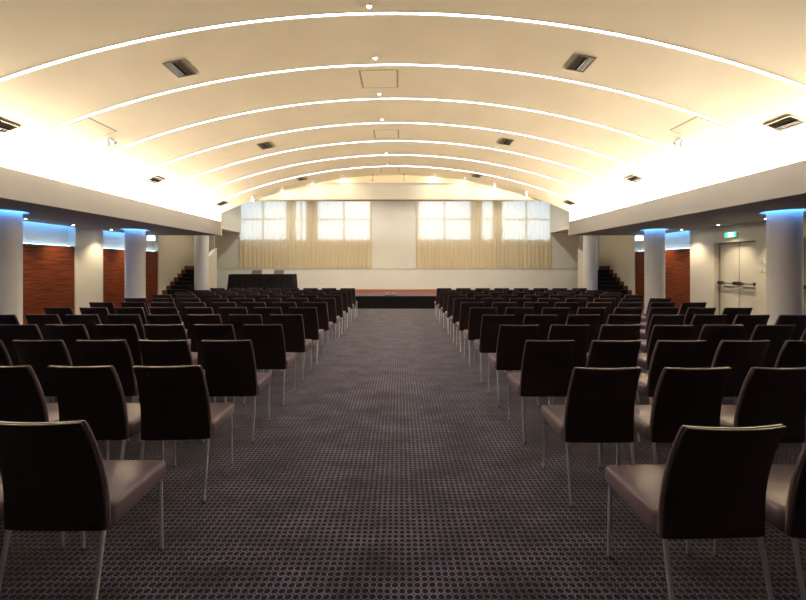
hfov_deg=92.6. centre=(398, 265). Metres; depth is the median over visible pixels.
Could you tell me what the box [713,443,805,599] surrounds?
chair
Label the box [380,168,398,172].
ceiling hatch
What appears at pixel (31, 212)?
ceiling
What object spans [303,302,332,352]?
chair
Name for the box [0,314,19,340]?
chair
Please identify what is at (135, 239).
column
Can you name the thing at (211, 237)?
wall
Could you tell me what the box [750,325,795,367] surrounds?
chair
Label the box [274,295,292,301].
chair
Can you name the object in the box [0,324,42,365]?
chair
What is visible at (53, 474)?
chair back
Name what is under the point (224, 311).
chair
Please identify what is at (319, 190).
wall
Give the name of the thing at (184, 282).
staircase
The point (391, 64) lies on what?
light strip
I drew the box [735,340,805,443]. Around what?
chair
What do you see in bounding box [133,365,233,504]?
chair
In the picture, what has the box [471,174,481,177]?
ceiling vent
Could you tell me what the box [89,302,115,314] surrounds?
chair
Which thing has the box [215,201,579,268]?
wall
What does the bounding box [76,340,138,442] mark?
chair
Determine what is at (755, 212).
ceiling
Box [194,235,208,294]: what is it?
column
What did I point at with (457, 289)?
chair
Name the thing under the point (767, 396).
chair back
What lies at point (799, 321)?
chair
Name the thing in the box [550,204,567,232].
wall
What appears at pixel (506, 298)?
chair
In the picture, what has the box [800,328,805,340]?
chair
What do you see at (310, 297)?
chair
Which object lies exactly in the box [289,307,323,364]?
chair
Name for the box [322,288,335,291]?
chair
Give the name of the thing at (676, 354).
chair back
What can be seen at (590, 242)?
column
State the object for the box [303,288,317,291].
chair
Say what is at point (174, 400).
chair back
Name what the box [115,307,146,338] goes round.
chair
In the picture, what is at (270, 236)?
curtain
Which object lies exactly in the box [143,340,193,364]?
chair back
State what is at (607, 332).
chair
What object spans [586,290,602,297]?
chair
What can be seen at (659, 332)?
chair back
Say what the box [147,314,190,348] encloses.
chair
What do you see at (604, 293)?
chair
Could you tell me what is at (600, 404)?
chair back
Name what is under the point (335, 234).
curtain
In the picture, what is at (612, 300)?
chair
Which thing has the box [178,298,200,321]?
chair
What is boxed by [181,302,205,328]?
chair
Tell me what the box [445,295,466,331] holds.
chair
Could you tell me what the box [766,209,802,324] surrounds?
column
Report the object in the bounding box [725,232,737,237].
exit sign
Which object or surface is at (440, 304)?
chair
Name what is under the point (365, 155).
light strip
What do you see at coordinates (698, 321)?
chair
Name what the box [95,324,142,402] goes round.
chair
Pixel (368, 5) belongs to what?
recessed light
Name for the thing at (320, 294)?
chair
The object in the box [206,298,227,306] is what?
chair
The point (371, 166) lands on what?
light strip
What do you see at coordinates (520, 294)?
chair
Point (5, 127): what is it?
ceiling vent
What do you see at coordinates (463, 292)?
chair
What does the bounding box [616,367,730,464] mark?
chair
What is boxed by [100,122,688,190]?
light strip
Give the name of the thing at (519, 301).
chair
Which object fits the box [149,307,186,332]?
chair
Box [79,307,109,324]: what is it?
chair
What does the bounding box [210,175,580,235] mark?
wall
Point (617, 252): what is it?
wall
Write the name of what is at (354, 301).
chair
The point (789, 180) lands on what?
beam
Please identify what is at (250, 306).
chair
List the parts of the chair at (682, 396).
leg, seat, leg, backrest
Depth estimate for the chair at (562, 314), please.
5.65 m
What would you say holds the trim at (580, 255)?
attached to the wall at (581, 236)
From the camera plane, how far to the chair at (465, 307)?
6.53 m
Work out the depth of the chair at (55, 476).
1.59 m
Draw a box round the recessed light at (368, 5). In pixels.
[366,3,371,8]
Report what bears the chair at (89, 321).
on the floor at (391, 471)
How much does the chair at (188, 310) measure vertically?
0.860 m
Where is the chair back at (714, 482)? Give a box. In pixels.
[657,424,782,536]
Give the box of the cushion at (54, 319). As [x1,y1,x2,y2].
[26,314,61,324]
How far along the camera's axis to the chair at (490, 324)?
4.87 m
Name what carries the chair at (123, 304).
on the floor at (391, 471)
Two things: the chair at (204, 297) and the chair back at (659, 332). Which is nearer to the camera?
the chair back at (659, 332)
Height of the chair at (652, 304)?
0.860 m
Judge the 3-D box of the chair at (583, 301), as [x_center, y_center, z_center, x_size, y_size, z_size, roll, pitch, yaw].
[3.377,1.040,7.540,0.446,0.860,0.544,0,0,1]
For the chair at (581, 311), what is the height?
0.860 m
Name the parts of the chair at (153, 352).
backrest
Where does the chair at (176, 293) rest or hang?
on the floor at (391, 471)
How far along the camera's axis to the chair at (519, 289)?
10.61 m
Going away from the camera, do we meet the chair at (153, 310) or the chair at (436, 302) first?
the chair at (153, 310)
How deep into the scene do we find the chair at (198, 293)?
8.98 m
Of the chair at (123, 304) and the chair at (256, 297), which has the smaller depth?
the chair at (123, 304)
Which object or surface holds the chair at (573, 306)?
on the floor at (391, 471)
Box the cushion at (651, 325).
[646,315,653,351]
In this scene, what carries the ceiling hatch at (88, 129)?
attached to the ceiling at (766, 35)
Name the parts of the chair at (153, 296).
backrest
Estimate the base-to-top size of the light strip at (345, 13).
1.473 m
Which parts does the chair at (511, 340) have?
leg, seat, leg, backrest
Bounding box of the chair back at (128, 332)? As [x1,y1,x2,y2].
[96,324,142,365]
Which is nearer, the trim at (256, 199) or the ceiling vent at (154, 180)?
the ceiling vent at (154, 180)
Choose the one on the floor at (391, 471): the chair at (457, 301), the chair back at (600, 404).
the chair at (457, 301)
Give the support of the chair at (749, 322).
on the floor at (391, 471)
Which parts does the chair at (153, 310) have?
backrest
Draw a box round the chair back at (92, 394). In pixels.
[49,365,128,438]
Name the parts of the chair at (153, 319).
backrest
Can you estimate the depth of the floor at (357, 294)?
13.92 m
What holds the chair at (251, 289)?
on the floor at (391, 471)
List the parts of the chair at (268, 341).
backrest, leg, seat, leg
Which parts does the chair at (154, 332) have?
backrest, seat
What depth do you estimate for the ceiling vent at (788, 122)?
5.33 m
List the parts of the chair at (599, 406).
leg, seat, leg, leg, backrest, leg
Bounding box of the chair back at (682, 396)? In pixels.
[649,367,729,441]
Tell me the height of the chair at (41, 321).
0.860 m
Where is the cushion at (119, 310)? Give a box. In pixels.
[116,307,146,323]
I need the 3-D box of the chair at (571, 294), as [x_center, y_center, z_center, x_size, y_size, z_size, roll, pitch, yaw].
[3.913,1.040,9.198,0.446,0.860,0.545,0,0,1]
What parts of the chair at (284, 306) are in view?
backrest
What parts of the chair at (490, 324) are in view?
leg, seat, leg, backrest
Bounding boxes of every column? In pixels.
[0,210,22,324]
[125,229,145,297]
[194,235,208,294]
[583,235,597,289]
[644,229,664,315]
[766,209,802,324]
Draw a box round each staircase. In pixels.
[148,266,193,307]
[598,266,643,308]
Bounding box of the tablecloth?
[227,274,297,289]
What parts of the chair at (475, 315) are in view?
seat, backrest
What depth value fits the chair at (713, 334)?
4.02 m
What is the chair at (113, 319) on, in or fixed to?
on the floor at (391, 471)
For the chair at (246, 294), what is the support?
on the floor at (391, 471)
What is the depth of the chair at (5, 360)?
3.22 m
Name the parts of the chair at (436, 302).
backrest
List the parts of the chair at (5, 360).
backrest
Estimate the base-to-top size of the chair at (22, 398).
0.860 m
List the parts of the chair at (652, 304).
seat, backrest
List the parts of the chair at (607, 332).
backrest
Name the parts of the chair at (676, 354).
seat, backrest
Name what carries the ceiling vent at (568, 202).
in the ceiling at (766, 35)
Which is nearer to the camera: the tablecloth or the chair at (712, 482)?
the chair at (712, 482)
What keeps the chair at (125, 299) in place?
on the floor at (391, 471)
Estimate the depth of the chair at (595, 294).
8.95 m
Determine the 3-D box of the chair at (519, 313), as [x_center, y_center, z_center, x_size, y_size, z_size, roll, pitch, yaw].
[1.776,1.040,5.886,0.446,0.860,0.544,0,0,0]
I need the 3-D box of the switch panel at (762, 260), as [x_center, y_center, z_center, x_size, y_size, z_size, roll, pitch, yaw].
[8.422,-0.022,8.860,0.016,0.315,0.250,0,0,0]
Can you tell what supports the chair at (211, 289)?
on the floor at (391, 471)
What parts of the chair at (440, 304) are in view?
backrest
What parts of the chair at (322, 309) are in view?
backrest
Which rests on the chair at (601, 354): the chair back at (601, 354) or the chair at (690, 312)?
the chair back at (601, 354)
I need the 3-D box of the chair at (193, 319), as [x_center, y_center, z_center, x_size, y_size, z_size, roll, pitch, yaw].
[-2.455,1.040,5.074,0.446,0.860,0.544,0,0,0]
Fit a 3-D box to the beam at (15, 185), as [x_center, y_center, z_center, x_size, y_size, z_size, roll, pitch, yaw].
[-6.040,-1.265,4.875,0.100,0.470,16.150,0,0,0]
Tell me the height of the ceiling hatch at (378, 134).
0.009 m
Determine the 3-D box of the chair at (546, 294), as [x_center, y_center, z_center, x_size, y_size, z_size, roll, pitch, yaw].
[3.379,1.040,9.200,0.446,0.860,0.545,0,0,0]
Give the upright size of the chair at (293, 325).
0.860 m
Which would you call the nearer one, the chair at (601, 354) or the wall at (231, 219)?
the chair at (601, 354)
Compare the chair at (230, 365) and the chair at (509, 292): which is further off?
the chair at (509, 292)
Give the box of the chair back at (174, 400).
[135,365,211,437]
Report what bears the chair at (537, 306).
on the floor at (391, 471)
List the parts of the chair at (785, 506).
leg, seat, backrest, leg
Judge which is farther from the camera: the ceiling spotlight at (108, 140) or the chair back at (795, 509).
the ceiling spotlight at (108, 140)
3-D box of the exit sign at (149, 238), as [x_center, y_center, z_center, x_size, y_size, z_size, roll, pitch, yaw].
[-8.180,-0.930,12.716,0.280,0.200,0.047,0,0,0]
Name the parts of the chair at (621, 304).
backrest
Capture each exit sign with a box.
[147,236,155,240]
[634,235,642,240]
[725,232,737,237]
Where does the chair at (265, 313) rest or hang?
on the floor at (391, 471)
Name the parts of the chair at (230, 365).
backrest, leg, seat, leg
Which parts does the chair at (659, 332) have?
seat, backrest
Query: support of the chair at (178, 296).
on the floor at (391, 471)
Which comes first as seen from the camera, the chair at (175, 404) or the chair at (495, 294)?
the chair at (175, 404)
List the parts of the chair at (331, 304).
backrest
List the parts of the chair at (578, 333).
backrest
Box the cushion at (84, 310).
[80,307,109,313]
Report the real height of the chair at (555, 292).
0.860 m
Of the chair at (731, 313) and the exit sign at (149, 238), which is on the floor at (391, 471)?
the chair at (731, 313)
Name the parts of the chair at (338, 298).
backrest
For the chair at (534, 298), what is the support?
on the floor at (391, 471)
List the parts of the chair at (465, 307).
backrest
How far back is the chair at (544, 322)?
4.83 m
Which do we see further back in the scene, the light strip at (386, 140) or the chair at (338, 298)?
the light strip at (386, 140)
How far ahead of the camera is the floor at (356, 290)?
16.19 m
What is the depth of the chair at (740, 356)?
3.20 m
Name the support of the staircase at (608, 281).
on the floor at (391, 471)
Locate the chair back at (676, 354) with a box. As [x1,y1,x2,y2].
[647,340,705,395]
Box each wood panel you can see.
[23,243,73,324]
[103,248,157,306]
[635,248,689,312]
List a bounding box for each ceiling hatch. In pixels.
[51,117,116,143]
[358,70,397,87]
[373,130,398,138]
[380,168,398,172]
[670,116,733,142]
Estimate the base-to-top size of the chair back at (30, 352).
0.494 m
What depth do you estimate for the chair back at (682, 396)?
2.37 m
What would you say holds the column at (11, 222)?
on the floor at (391, 471)
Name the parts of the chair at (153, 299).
backrest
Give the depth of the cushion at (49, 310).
5.67 m
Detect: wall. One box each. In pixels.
[23,221,193,314]
[209,235,214,251]
[209,250,216,289]
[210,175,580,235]
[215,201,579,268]
[217,269,577,289]
[222,205,240,232]
[259,183,534,198]
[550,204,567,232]
[580,235,598,269]
[599,216,805,314]
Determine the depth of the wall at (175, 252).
10.80 m
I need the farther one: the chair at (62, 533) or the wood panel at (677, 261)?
the wood panel at (677, 261)
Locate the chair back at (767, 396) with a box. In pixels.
[733,367,805,426]
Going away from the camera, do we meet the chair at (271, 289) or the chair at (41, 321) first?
the chair at (41, 321)
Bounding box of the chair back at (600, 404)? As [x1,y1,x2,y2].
[563,367,639,440]
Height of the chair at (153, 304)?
0.860 m
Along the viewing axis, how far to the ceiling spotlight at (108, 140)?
6.60 m
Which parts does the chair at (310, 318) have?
backrest, leg, seat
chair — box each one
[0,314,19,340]
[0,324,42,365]
[0,340,53,402]
[0,365,58,421]
[0,420,165,599]
[0,473,64,550]
[13,340,72,395]
[25,314,61,339]
[44,307,74,324]
[45,324,89,402]
[47,365,163,460]
[65,314,101,339]
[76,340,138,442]
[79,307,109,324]
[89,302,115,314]
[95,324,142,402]
[107,314,147,339]
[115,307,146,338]
[121,302,148,323]
[124,298,149,313]
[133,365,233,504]
[138,340,215,442]
[145,324,196,364]
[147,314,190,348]
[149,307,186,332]
[150,302,182,323]
[152,295,178,312]
[152,298,175,305]
[175,292,192,310]
[177,295,196,314]
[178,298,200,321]
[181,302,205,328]
[185,307,213,338]
[188,314,221,351]
[194,290,209,297]
[194,324,235,405]
[197,292,214,301]
[201,295,220,306]
[201,340,270,443]
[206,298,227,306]
[210,288,224,291]
[211,302,236,314]
[214,290,230,294]
[219,292,237,297]
[219,307,247,324]
[225,295,244,301]
[229,288,243,291]
[229,314,273,372]
[233,298,254,306]
[235,290,250,294]
[241,292,258,297]
[241,302,265,314]
[243,324,295,405]
[247,288,261,291]
[249,295,268,301]
[252,270,261,273]
[254,307,281,324]
[255,290,270,294]
[260,298,281,307]
[264,292,281,297]
[266,288,280,291]
[270,314,311,381]
[272,302,296,352]
[274,270,283,273]
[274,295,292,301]
[275,290,290,294]
[285,288,298,291]
[286,292,302,297]
[287,298,307,307]
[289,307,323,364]
[295,290,310,294]
[299,295,317,301]
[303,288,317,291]
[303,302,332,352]
[308,292,324,297]
[313,298,339,342]
[316,290,331,294]
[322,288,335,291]
[323,295,345,331]
[330,292,349,328]
[336,290,353,322]
[340,288,357,318]
[434,288,450,318]
[437,290,455,323]
[441,292,460,328]
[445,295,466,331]
[450,298,474,342]
[456,288,470,291]
[456,302,484,352]
[461,290,476,294]
[463,308,497,365]
[467,292,483,297]
[473,295,492,301]
[473,315,514,382]
[475,288,489,291]
[482,290,497,294]
[482,298,502,307]
[487,325,538,406]
[489,292,506,297]
[492,302,515,314]
[494,288,508,291]
[499,295,517,301]
[503,290,518,294]
[505,307,532,324]
[507,340,574,443]
[509,298,530,307]
[512,292,529,297]
[514,288,528,291]
[523,302,547,314]
[523,315,556,340]
[524,290,539,294]
[524,295,543,301]
[533,288,547,291]
[535,292,552,297]
[537,298,558,307]
[541,308,569,324]
[541,367,640,507]
[544,290,560,294]
[547,325,589,404]
[549,295,568,301]
[552,288,566,291]
[554,302,579,314]
[557,292,574,297]
[565,290,580,294]
[565,298,586,307]
[565,340,640,443]
[566,315,599,352]
[572,288,586,291]
[574,295,593,305]
[576,308,605,338]
[580,292,598,300]
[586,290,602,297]
[586,302,611,324]
[587,325,640,404]
[593,298,615,314]
[597,315,640,339]
[599,295,618,308]
[603,292,620,306]
[605,424,786,599]
[613,307,642,352]
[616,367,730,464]
[617,302,642,352]
[621,298,642,301]
[624,295,643,315]
[637,325,693,402]
[637,340,706,443]
[638,315,684,352]
[640,302,674,328]
[640,307,678,338]
[641,298,671,321]
[678,302,706,314]
[683,308,715,324]
[690,315,726,340]
[698,325,743,367]
[711,340,770,396]
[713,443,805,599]
[720,367,805,449]
[721,308,752,324]
[732,315,769,340]
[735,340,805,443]
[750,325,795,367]
[775,315,805,340]
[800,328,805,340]
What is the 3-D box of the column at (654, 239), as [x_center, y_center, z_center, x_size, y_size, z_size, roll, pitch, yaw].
[7.305,0.155,11.000,0.674,2.630,0.674,0,0,0]
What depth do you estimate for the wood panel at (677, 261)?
11.82 m
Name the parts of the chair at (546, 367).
leg, seat, leg, backrest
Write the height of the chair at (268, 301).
0.860 m
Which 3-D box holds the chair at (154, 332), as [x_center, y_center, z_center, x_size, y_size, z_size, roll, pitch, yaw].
[-2.453,1.040,4.251,0.446,0.860,0.544,0,0,0]
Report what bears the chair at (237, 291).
on the floor at (391, 471)
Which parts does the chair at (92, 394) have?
backrest, leg, leg, seat, leg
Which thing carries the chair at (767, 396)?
on the floor at (391, 471)
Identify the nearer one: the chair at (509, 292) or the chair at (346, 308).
the chair at (346, 308)
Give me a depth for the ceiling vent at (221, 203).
12.04 m
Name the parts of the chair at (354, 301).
backrest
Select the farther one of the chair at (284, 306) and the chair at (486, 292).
the chair at (486, 292)
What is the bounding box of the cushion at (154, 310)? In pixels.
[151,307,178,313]
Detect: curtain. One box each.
[239,201,301,267]
[302,201,370,267]
[416,201,491,267]
[492,201,550,267]
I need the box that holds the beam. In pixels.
[569,160,805,234]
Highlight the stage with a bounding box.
[354,296,438,308]
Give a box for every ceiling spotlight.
[105,138,116,146]
[673,138,684,146]
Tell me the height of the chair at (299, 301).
0.860 m
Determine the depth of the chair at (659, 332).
4.01 m
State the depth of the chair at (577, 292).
9.78 m
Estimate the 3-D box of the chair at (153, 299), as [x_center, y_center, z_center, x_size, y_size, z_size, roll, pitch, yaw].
[-4.506,1.040,7.566,0.446,0.860,0.544,0,0,-1]
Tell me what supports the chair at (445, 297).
on the floor at (391, 471)
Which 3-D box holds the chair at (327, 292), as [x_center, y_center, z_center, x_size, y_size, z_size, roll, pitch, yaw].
[-1.931,1.040,10.047,0.446,0.860,0.545,0,0,-1]
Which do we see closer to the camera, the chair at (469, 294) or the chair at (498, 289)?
the chair at (469, 294)
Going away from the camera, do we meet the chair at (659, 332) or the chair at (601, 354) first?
the chair at (601, 354)
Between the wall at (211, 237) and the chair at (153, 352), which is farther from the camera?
the wall at (211, 237)
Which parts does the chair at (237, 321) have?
backrest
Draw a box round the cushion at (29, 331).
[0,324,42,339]
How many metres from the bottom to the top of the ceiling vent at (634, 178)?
0.114 m
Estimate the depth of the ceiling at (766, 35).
5.74 m
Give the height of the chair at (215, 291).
0.860 m
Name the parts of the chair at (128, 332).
backrest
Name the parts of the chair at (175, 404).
leg, backrest, leg, leg, seat, leg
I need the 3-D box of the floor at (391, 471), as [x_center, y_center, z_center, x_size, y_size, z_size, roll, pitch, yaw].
[-0.070,1.470,7.050,18.400,0.001,20.500,0,0,0]
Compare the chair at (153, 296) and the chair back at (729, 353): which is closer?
the chair back at (729, 353)
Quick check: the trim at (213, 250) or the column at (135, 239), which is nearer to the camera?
the column at (135, 239)
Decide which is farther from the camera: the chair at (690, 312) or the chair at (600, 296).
the chair at (600, 296)
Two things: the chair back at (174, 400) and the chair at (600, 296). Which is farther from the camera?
the chair at (600, 296)
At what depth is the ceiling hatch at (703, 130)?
6.14 m
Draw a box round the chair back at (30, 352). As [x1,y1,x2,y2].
[17,340,72,365]
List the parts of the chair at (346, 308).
backrest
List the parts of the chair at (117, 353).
backrest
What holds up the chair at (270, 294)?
on the floor at (391, 471)
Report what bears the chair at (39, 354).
on the floor at (391, 471)
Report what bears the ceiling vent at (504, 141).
in the ceiling at (766, 35)
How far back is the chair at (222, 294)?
8.98 m
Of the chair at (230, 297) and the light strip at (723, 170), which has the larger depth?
the chair at (230, 297)
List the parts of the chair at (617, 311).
backrest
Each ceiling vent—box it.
[0,119,19,133]
[144,176,163,183]
[162,59,195,77]
[215,201,227,205]
[257,142,272,149]
[296,176,306,180]
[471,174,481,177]
[498,138,513,145]
[564,200,576,205]
[566,54,596,71]
[625,175,644,182]
[763,115,805,131]
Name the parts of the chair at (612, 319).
backrest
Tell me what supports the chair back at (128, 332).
on the chair at (128, 332)
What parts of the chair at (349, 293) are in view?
backrest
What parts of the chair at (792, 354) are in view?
backrest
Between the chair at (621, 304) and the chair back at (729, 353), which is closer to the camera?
the chair back at (729, 353)
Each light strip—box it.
[0,12,805,88]
[0,63,805,159]
[50,98,737,178]
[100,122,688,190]
[137,140,652,200]
[167,155,623,207]
[190,166,600,213]
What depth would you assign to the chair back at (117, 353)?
3.21 m
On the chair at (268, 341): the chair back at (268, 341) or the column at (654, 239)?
the chair back at (268, 341)
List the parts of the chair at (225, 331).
backrest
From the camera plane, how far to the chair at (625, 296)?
8.12 m
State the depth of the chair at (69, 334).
4.04 m
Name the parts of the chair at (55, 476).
leg, backrest, leg, leg, seat, leg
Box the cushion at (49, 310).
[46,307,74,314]
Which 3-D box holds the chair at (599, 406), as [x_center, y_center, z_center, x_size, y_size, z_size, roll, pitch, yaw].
[1.255,1.040,2.549,0.446,0.860,0.544,0,0,0]
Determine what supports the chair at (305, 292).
on the floor at (391, 471)
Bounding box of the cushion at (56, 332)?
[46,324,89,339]
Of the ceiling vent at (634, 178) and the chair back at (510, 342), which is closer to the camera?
the chair back at (510, 342)
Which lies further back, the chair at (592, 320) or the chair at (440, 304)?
the chair at (440, 304)
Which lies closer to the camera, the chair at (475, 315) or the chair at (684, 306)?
the chair at (475, 315)
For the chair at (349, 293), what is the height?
0.860 m
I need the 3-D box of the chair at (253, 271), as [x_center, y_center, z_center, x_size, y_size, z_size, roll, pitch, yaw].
[-5.827,0.600,15.584,0.446,0.860,0.544,0,0,0]
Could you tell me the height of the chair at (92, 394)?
0.860 m
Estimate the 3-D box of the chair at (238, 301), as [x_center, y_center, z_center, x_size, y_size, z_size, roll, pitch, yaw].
[-2.964,1.040,7.558,0.446,0.860,0.544,0,0,0]
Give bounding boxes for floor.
[0,309,805,599]
[210,289,570,292]
[355,293,435,295]
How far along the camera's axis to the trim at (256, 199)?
13.23 m
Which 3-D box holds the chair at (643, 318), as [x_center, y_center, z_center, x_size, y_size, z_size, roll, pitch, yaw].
[4.971,1.040,7.537,0.446,0.860,0.545,0,0,1]
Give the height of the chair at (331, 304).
0.860 m
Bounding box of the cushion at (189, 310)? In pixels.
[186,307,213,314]
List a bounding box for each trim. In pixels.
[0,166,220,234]
[209,248,216,256]
[255,199,540,200]
[578,250,582,287]
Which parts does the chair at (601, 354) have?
backrest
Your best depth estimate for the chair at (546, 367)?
3.23 m
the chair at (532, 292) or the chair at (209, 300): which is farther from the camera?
the chair at (532, 292)
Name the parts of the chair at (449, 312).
backrest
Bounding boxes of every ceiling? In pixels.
[0,0,805,218]
[0,199,212,234]
[577,194,805,234]
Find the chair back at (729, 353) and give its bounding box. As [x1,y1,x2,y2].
[711,340,768,367]
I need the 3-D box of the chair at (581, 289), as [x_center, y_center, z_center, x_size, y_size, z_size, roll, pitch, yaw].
[4.982,1.040,10.852,0.446,0.860,0.544,0,0,0]
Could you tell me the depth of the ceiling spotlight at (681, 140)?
6.60 m
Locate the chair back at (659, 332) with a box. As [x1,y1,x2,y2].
[646,325,676,369]
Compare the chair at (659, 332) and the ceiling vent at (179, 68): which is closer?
the chair at (659, 332)
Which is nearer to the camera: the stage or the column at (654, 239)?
the column at (654, 239)
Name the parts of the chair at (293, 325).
backrest, leg, seat, leg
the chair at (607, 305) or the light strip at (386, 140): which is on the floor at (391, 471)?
the chair at (607, 305)
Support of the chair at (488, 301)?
on the floor at (391, 471)
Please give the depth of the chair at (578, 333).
4.02 m
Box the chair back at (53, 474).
[0,420,110,527]
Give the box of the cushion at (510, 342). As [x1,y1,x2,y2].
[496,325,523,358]
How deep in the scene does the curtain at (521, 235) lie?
17.24 m
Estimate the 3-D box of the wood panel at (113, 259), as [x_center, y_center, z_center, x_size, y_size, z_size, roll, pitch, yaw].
[-8.653,0.184,12.435,0.107,2.572,2.562,0,0,0]
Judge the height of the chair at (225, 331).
0.860 m
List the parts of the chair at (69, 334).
backrest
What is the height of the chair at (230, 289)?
0.860 m
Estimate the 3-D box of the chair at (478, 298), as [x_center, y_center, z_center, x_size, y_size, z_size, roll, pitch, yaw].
[1.782,1.040,8.372,0.446,0.860,0.544,0,0,0]
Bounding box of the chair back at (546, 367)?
[520,340,573,395]
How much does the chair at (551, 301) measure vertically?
0.860 m
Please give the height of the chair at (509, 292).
0.860 m
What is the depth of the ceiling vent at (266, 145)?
8.75 m
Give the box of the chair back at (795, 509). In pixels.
[785,443,805,535]
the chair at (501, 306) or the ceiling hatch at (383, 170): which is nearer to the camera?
the chair at (501, 306)
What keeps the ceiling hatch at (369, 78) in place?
attached to the ceiling at (766, 35)
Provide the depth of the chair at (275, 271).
15.78 m
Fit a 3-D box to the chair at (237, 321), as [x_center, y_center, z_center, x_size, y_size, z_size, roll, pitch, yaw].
[-1.939,1.040,5.071,0.446,0.860,0.544,0,0,-1]
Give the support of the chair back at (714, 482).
on the chair at (712, 482)
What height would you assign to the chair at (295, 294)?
0.860 m
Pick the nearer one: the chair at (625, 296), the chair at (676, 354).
the chair at (676, 354)
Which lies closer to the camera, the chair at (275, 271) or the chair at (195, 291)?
the chair at (195, 291)
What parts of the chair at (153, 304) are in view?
backrest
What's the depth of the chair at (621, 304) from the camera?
6.47 m
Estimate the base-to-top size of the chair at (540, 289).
0.860 m
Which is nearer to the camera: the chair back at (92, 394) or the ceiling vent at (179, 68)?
the chair back at (92, 394)
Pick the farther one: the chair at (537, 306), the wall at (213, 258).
the wall at (213, 258)
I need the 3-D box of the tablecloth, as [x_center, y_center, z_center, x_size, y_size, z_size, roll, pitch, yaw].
[-5.225,0.667,14.825,2.623,0.714,0.784,0,0,0]
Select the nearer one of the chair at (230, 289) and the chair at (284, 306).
the chair at (284, 306)
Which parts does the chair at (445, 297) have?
backrest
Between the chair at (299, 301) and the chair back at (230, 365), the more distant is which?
the chair at (299, 301)
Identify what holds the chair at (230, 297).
on the floor at (391, 471)
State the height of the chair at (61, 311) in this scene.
0.860 m
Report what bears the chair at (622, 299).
on the floor at (391, 471)
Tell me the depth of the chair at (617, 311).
5.65 m
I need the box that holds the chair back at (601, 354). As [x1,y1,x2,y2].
[585,340,639,367]
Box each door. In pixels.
[717,241,755,314]
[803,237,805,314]
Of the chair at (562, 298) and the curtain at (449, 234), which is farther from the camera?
the curtain at (449, 234)
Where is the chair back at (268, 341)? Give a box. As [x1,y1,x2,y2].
[244,324,286,367]
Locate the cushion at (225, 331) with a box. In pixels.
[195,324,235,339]
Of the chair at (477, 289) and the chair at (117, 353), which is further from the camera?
the chair at (477, 289)
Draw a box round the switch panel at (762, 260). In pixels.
[760,258,765,271]
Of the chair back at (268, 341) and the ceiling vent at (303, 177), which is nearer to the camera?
the chair back at (268, 341)
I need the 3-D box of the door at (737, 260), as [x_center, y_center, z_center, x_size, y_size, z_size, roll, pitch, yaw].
[8.545,0.430,9.700,0.150,2.080,1.200,0,0,0]
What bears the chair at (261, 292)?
on the floor at (391, 471)
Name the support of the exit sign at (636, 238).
hanging from the ceiling at (755, 212)
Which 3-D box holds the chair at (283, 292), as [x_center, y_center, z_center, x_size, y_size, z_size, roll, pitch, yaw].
[-2.965,1.040,10.046,0.446,0.860,0.544,0,0,1]
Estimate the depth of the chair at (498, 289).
10.61 m
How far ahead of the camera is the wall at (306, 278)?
16.90 m
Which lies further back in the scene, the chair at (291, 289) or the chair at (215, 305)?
the chair at (291, 289)
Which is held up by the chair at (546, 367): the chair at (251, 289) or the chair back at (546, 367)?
the chair back at (546, 367)
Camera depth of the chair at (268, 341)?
4.08 m
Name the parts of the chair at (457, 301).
backrest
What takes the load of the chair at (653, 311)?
on the floor at (391, 471)
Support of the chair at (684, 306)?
on the floor at (391, 471)
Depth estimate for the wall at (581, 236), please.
16.20 m
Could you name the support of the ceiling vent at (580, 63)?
in the ceiling at (766, 35)
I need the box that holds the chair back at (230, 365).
[203,340,257,394]
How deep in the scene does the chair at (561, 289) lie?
10.60 m
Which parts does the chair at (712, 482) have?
leg, seat, leg, leg, backrest, leg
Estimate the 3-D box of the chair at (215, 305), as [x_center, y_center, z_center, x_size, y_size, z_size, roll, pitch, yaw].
[-2.966,1.040,6.729,0.446,0.860,0.545,0,0,-1]
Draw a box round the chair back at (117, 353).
[82,340,136,394]
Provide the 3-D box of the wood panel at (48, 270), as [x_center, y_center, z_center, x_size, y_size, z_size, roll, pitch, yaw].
[-8.653,0.184,9.050,0.107,2.572,2.292,0,0,0]
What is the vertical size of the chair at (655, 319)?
0.860 m
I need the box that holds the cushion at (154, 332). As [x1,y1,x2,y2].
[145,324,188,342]
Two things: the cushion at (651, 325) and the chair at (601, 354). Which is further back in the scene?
the cushion at (651, 325)
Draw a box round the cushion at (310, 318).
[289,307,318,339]
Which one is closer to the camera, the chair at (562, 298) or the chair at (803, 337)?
the chair at (803, 337)

